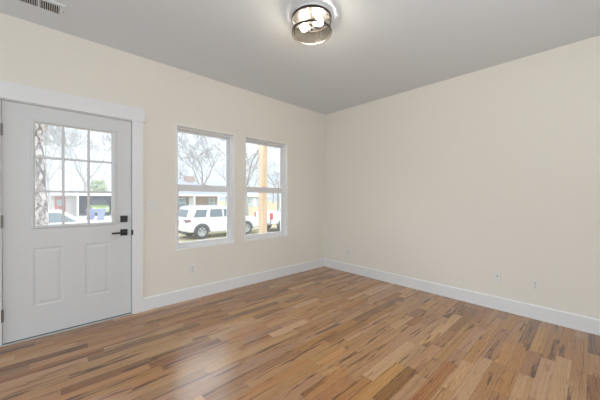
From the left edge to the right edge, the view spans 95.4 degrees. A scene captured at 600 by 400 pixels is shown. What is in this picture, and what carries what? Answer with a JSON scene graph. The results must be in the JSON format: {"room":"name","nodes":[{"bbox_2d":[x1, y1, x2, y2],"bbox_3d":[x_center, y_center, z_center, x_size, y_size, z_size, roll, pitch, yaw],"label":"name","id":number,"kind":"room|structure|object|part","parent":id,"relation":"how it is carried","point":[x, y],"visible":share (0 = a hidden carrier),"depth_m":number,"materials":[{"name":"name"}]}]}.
{"room":"empty living room","nodes":[
{"label":"empty living room","id":0,"kind":"room"},
{"bbox_2d":[0,13,324,297],"bbox_3d":[-2.145,-0.114,2.637,7.250,3.040,0.150,0,1,-43],"label":"wall","id":1,"kind":"structure","parent":0,"point":[31,54],"depth_m":3.18,"materials":[{"name":"beige paint"}]},
{"bbox_2d":[0,98,132,346],"bbox_3d":[-2.153,0.184,2.599,0.955,2.045,0.200,0,1,-43],"label":"door","id":2,"kind":"structure","parent":1,"relation":"in","point":[56,278],"depth_m":2.49,"materials":[{"name":"white paint"}]},
{"bbox_3d":[-2.259,0.677,2.451,0.197,0.508,0.005,0,1,-43],"label":"raised panel","id":3,"kind":"part","parent":2,"relation":"part of","materials":[{"name":"white paint"}]},
{"bbox_3d":[-2.116,-0.226,2.587,0.624,0.951,0.052,0,1,-43],"label":"lite frame","id":4,"kind":"part","parent":2,"relation":"part of","materials":[{"name":"white paint"}]},
{"bbox_3d":[-1.998,0.677,2.694,0.196,0.508,0.005,0,1,-43],"label":"raised panel","id":5,"kind":"part","parent":2,"relation":"part of","materials":[{"name":"white paint"}]},
{"bbox_2d":[0,80,144,345],"bbox_3d":[-2.112,0.116,2.553,1.178,2.182,0.022,0,1,-43],"label":"door frame","id":6,"kind":"structure","parent":1,"relation":"attached to","point":[8,90],"depth_m":2.86,"materials":[{"name":"white paint"}]},
{"bbox_2d":[146,200,157,210],"bbox_3d":[-1.627,0.060,3.008,0.116,0.115,0.017,0,1,-43],"label":"light switch","id":7,"kind":"object","parent":1,"relation":"attached to","point":[151,205],"visible":1,"depth_m":3.00,"materials":[{"name":"white plastic"}]},
{"bbox_2d":[190,264,195,273],"bbox_3d":[-1.303,0.843,3.327,0.070,0.115,0.009,0,1,-43],"label":"wall outlet","id":8,"kind":"object","parent":1,"relation":"attached to","point":[193,266],"visible":1,"depth_m":3.33,"materials":[{"name":"white plastic"}]},
{"bbox_2d":[176,124,234,249],"bbox_3d":[-1.217,-0.150,3.496,0.765,1.477,0.154,0,1,-43],"label":"window","id":9,"kind":"structure","parent":1,"relation":"in","point":[229,188],"depth_m":3.60,"materials":[{"name":"white paint"}]},
{"bbox_3d":[-1.253,-0.491,3.534,0.693,0.724,0.026,0,1,-43],"label":"sash","id":10,"kind":"part","parent":9,"relation":"part of","materials":[{"name":"clear glass"}]},
{"bbox_3d":[-1.235,0.182,3.516,0.693,0.741,0.028,0,1,-43],"label":"sash","id":11,"kind":"part","parent":9,"relation":"part of","materials":[{"name":"white plastic"}]},
{"bbox_2d":[143,258,323,310],"bbox_3d":[-0.629,1.132,3.955,2.940,0.142,0.016,0,1,-43],"label":"baseboard","id":12,"kind":"structure","parent":1,"relation":"attached to","point":[156,301],"depth_m":3.58,"materials":[{"name":"white paint"}]},
{"bbox_2d":[245,136,287,240],"bbox_3d":[-0.532,-0.157,4.135,0.789,1.474,0.154,0,1,-43],"label":"window","id":13,"kind":"structure","parent":1,"relation":"in","point":[283,160],"depth_m":4.34,"materials":[{"name":"white paint"}]},
{"bbox_3d":[-0.568,-0.495,4.173,0.717,0.728,0.026,0,1,-43],"label":"sash","id":14,"kind":"part","parent":13,"relation":"part of","materials":[{"name":"clear glass"}]},
{"bbox_3d":[-0.549,0.176,4.155,0.717,0.734,0.028,0,1,-43],"label":"sash","id":15,"kind":"part","parent":13,"relation":"part of","materials":[{"name":"glass"}]},
{"bbox_2d":[0,266,599,399],"bbox_3d":[-0.415,1.334,0.750,7.200,0.200,5.200,0,1,-43],"label":"floor","id":16,"kind":"structure","parent":0,"point":[321,333],"depth_m":2.19,"materials":[{"name":"brown wood"}]},
{"bbox_2d":[0,0,599,114],"bbox_3d":[-0.398,-1.581,0.723,7.200,0.150,5.200,0,1,-43],"label":"ceiling","id":17,"kind":"structure","parent":0,"point":[374,50],"depth_m":2.53,"materials":[{"name":"white paint"}]},
{"bbox_2d":[11,0,65,18],"bbox_3d":[-2.067,-1.523,2.069,0.435,0.010,0.200,0,1,-43],"label":"ceiling vent","id":18,"kind":"object","parent":17,"relation":"in","point":[48,6],"visible":1,"depth_m":2.14,"materials":[{"name":"white metal"}]},
{"bbox_2d":[292,2,331,44],"bbox_3d":[0.096,-1.441,2.241,0.328,0.152,0.328,0,1,-43],"label":"ceiling light","id":19,"kind":"object","parent":17,"relation":"attached to","point":[310,17],"visible":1,"depth_m":2.20,"materials":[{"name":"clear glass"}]},
{"bbox_3d":[0.042,-1.440,2.272,0.061,0.060,0.082,0,1,-43],"label":"bulb","id":20,"kind":"part","parent":19,"relation":"part of","materials":[{"name":"white glass"}]},
{"bbox_3d":[0.096,-1.489,2.241,0.300,0.004,0.300,0,1,-43],"label":"plate","id":21,"kind":"part","parent":19,"relation":"part of","materials":[{"name":"white metal"}]},
{"bbox_3d":[0.150,-1.439,2.211,0.061,0.060,0.082,0,1,-43],"label":"bulb","id":22,"kind":"part","parent":19,"relation":"part of","materials":[{"name":"white glass"}]},
{"bbox_2d":[324,35,599,319],"bbox_3d":[2.242,-0.093,3.138,0.150,3.040,5.100,0,1,-43],"label":"wall","id":23,"kind":"structure","parent":0,"point":[462,180],"depth_m":3.15,"materials":[{"name":"beige paint"}]},
{"bbox_2d":[324,258,599,335],"bbox_3d":[2.145,1.155,3.124,0.016,0.142,4.984,0,1,-43],"label":"baseboard","id":24,"kind":"structure","parent":23,"relation":"attached to","point":[561,318],"depth_m":3.14,"materials":[{"name":"white paint"}]},
{"bbox_2d":[493,272,500,282],"bbox_3d":[2.209,0.869,3.056,0.014,0.115,0.070,0,1,-43],"label":"jack plate","id":25,"kind":"object","parent":23,"relation":"attached to","point":[497,276],"visible":1,"depth_m":3.06,"materials":[{"name":"white plastic"}]},
{"bbox_2d":[531,278,539,290],"bbox_3d":[2.432,0.875,2.821,0.009,0.115,0.070,0,1,-43],"label":"wall outlet","id":26,"kind":"object","parent":23,"relation":"attached to","point":[535,283],"visible":1,"depth_m":2.82,"materials":[{"name":"white plastic"}]},
{"label":"outside","id":27,"kind":"structure","parent":0,"visible":0},
{"bbox_2d":[79,201,279,241],"bbox_3d":[-36.393,1.609,66.452,150.000,0.300,139.840,0,1,-43],"label":"ground","id":28,"kind":"structure","parent":27,"point":[271,206],"depth_m":18.24,"materials":[{"name":"white concrete"}]},
{"bbox_2d":[35,123,48,224],"bbox_3d":[-8.963,-3.100,8.580,6.967,10.705,7.020,0,1,-43],"label":"trunk","id":29,"kind":"object","parent":28,"relation":"on","point":[41,203],"visible":0.02,"depth_m":8.79,"materials":[{"name":"grey plant"}]},
{"bbox_2d":[48,210,91,223],"bbox_3d":[-10.868,1.281,11.855,4.400,1.660,1.840,0,1,-43],"label":"car","id":30,"kind":"object","parent":28,"relation":"on","point":[55,216],"visible":0.03,"depth_m":11.54,"materials":[{"name":"white paint"}]},
{"bbox_2d":[41,125,108,209],"bbox_3d":[-24.387,-5.227,24.512,14.526,14.486,15.883,0,1,-8],"label":"bare tree","id":31,"kind":"object","parent":28,"relation":"on","point":[48,179],"visible":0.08,"depth_m":26.12,"materials":[{"name":"grey plant"}]},
{"bbox_2d":[41,125,110,190],"bbox_3d":[-38.495,-9.092,48.169,20.681,21.616,23.530,0,1,2],"label":"bare tree","id":32,"kind":"object","parent":28,"relation":"on","point":[51,129],"visible":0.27,"depth_m":49.89,"materials":[{"name":"grey plant"}]},
{"bbox_2d":[46,182,110,216],"bbox_3d":[-29.306,-0.324,32.309,14.000,4.280,11.600,0,1,-43],"label":"house","id":33,"kind":"structure","parent":28,"relation":"on","point":[75,203],"depth_m":31.49,"materials":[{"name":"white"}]},
{"bbox_3d":[-27.277,0.690,31.016,0.900,2.100,0.080,0,1,-43],"label":"door","id":34,"kind":"part","parent":33,"relation":"part of","materials":[{"name":"red paint"}]},
{"bbox_3d":[-24.087,0.696,29.575,0.160,2.350,0.160,0,1,-43],"label":"carport post","id":35,"kind":"part","parent":33,"relation":"part of","materials":[{"name":"white paint"}]},
{"bbox_2d":[56,147,110,186],"bbox_3d":[-48.182,-5.274,64.373,16.318,13.547,13.782,0,1,-34],"label":"bare tree","id":36,"kind":"object","parent":28,"relation":"on","point":[94,158],"visible":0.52,"depth_m":63.07,"materials":[{"name":"grey plant"}]},
{"bbox_2d":[76,214,110,221],"bbox_3d":[-20.245,1.895,28.758,4.600,0.012,15.000,0,1,-43],"label":"driveway","id":37,"kind":"structure","parent":28,"relation":"on","point":[107,218],"depth_m":27.82,"materials":[{"name":"concrete"}]},
{"bbox_2d":[86,209,95,219],"bbox_3d":[-20.335,1.384,26.504,0.756,1.050,0.620,1,1,39],"label":"trash bin","id":38,"kind":"object","parent":37,"relation":"on","point":[92,211],"visible":0.7,"depth_m":26.37,"materials":[{"name":"blue plastic"}]},
{"bbox_2d":[90,199,109,214],"bbox_3d":[-24.409,0.860,33.044,1.840,1.954,4.230,0,1,-43],"label":"car","id":39,"kind":"object","parent":37,"relation":"on","point":[96,204],"visible":0.58,"depth_m":32.17,"materials":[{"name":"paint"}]},
{"bbox_2d":[97,209,104,219],"bbox_3d":[-19.329,1.390,26.485,0.620,1.050,0.756,0,1,-43],"label":"trash bin","id":40,"kind":"object","parent":37,"relation":"on","point":[100,212],"visible":1,"depth_m":26.26,"materials":[{"name":"blue plastic"}]},
{"bbox_2d":[90,179,108,190],"bbox_3d":[-30.089,-0.636,40.881,3.383,4.937,3.431,1,1,22],"label":"evergreen tree","id":41,"kind":"object","parent":28,"relation":"on","point":[95,183],"visible":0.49,"depth_m":40.41,"materials":[{"name":"green plant"}]},
{"bbox_2d":[178,159,198,180],"bbox_3d":[-35.360,-5.455,77.062,14.064,13.824,16.652,0,1,1],"label":"bare tree","id":42,"kind":"object","parent":28,"relation":"on","point":[184,159],"visible":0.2,"depth_m":76.54,"materials":[{"name":"grey plant"}]},
{"bbox_2d":[178,132,225,184],"bbox_3d":[-21.601,-8.085,54.636,17.915,19.676,16.196,1,1,29],"label":"bare tree","id":43,"kind":"object","parent":28,"relation":"on","point":[189,155],"visible":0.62,"depth_m":53.01,"materials":[{"name":"grey plant"}]},
{"bbox_2d":[178,176,226,208],"bbox_3d":[-18.943,-0.958,41.282,12.600,5.500,10.600,0,1,-43],"label":"house","id":44,"kind":"structure","parent":28,"relation":"on","point":[185,197],"depth_m":40.41,"materials":[{"name":"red brick"}]},
{"bbox_3d":[-16.775,0.378,38.742,0.900,1.200,0.020,0,1,-43],"label":"pane","id":45,"kind":"part","parent":44,"relation":"part of","materials":[{"name":"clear glass"}]},
{"bbox_3d":[-13.521,0.369,41.777,0.800,1.200,0.020,0,1,-43],"label":"pane","id":46,"kind":"part","parent":44,"relation":"part of","materials":[{"name":"clear glass"}]},
{"bbox_2d":[179,205,257,238],"bbox_3d":[-4.837,1.208,16.443,4.900,1.790,1.925,0,1,-43],"label":"suv","id":47,"kind":"object","parent":28,"relation":"on","point":[198,220],"visible":0.61,"depth_m":15.00,"materials":[{"name":"white paint"}]},
{"bbox_2d":[200,154,257,181],"bbox_3d":[-16.791,-5.961,72.848,18.242,15.144,15.406,1,1,24],"label":"bare tree","id":48,"kind":"object","parent":28,"relation":"on","point":[203,154],"visible":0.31,"depth_m":72.20,"materials":[{"name":"grey plant"}]},
{"bbox_2d":[185,134,278,215],"bbox_3d":[-6.316,-3.778,27.696,11.781,11.736,9.726,0,1,-9],"label":"bare tree","id":49,"kind":"object","parent":28,"relation":"on","point":[274,148],"visible":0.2,"depth_m":27.93,"materials":[{"name":"grey plant"}]},
{"bbox_2d":[223,192,269,206],"bbox_3d":[-13.273,-0.423,68.047,9.000,4.000,8.000,0,1,-43],"label":"house","id":50,"kind":"structure","parent":28,"relation":"on","point":[253,198],"depth_m":65.61,"materials":[{"name":"grey"}]},
{"bbox_2d":[225,155,276,186],"bbox_3d":[-15.333,-7.158,89.259,17.578,17.278,20.813,0,1,1],"label":"bare tree","id":51,"kind":"object","parent":28,"relation":"on","point":[257,155],"visible":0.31,"depth_m":90.30,"materials":[{"name":"grey plant"}]},
{"bbox_2d":[247,145,279,210],"bbox_3d":[-4.175,-4.583,43.838,12.489,13.071,10.680,0,1,17],"label":"bare tree","id":52,"kind":"object","parent":28,"relation":"on","point":[273,184],"visible":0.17,"depth_m":44.26,"materials":[{"name":"grey plant"}]},
{"bbox_2d":[251,169,278,202],"bbox_3d":[-10.434,-5.730,103.111,17.084,14.182,14.429,0,1,-36],"label":"bare tree","id":53,"kind":"object","parent":28,"relation":"on","point":[276,182],"visible":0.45,"depth_m":104.14,"materials":[{"name":"grey plant"}]},
{"bbox_2d":[254,208,279,230],"bbox_3d":[-0.440,1.163,20.211,5.890,1.860,1.980,0,1,-43],"label":"pickup truck","id":54,"kind":"object","parent":28,"relation":"on","point":[273,217],"visible":0.23,"depth_m":17.88,"materials":[{"name":"white paint"}]},
{"bbox_3d":[-1.380,1.772,4.718,7.400,0.920,1.790,0,1,-43],"label":"floor","id":55,"kind":"structure","parent":28,"relation":"on","visible":0},
{"bbox_2d":[258,145,266,233],"bbox_3d":[-0.793,-0.506,5.841,0.160,3.620,0.160,0,1,-43],"label":"porch post","id":56,"kind":"object","parent":55,"relation":"on","point":[262,209],"visible":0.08,"depth_m":5.79,"materials":[{"name":"brown wood"}]}
]}

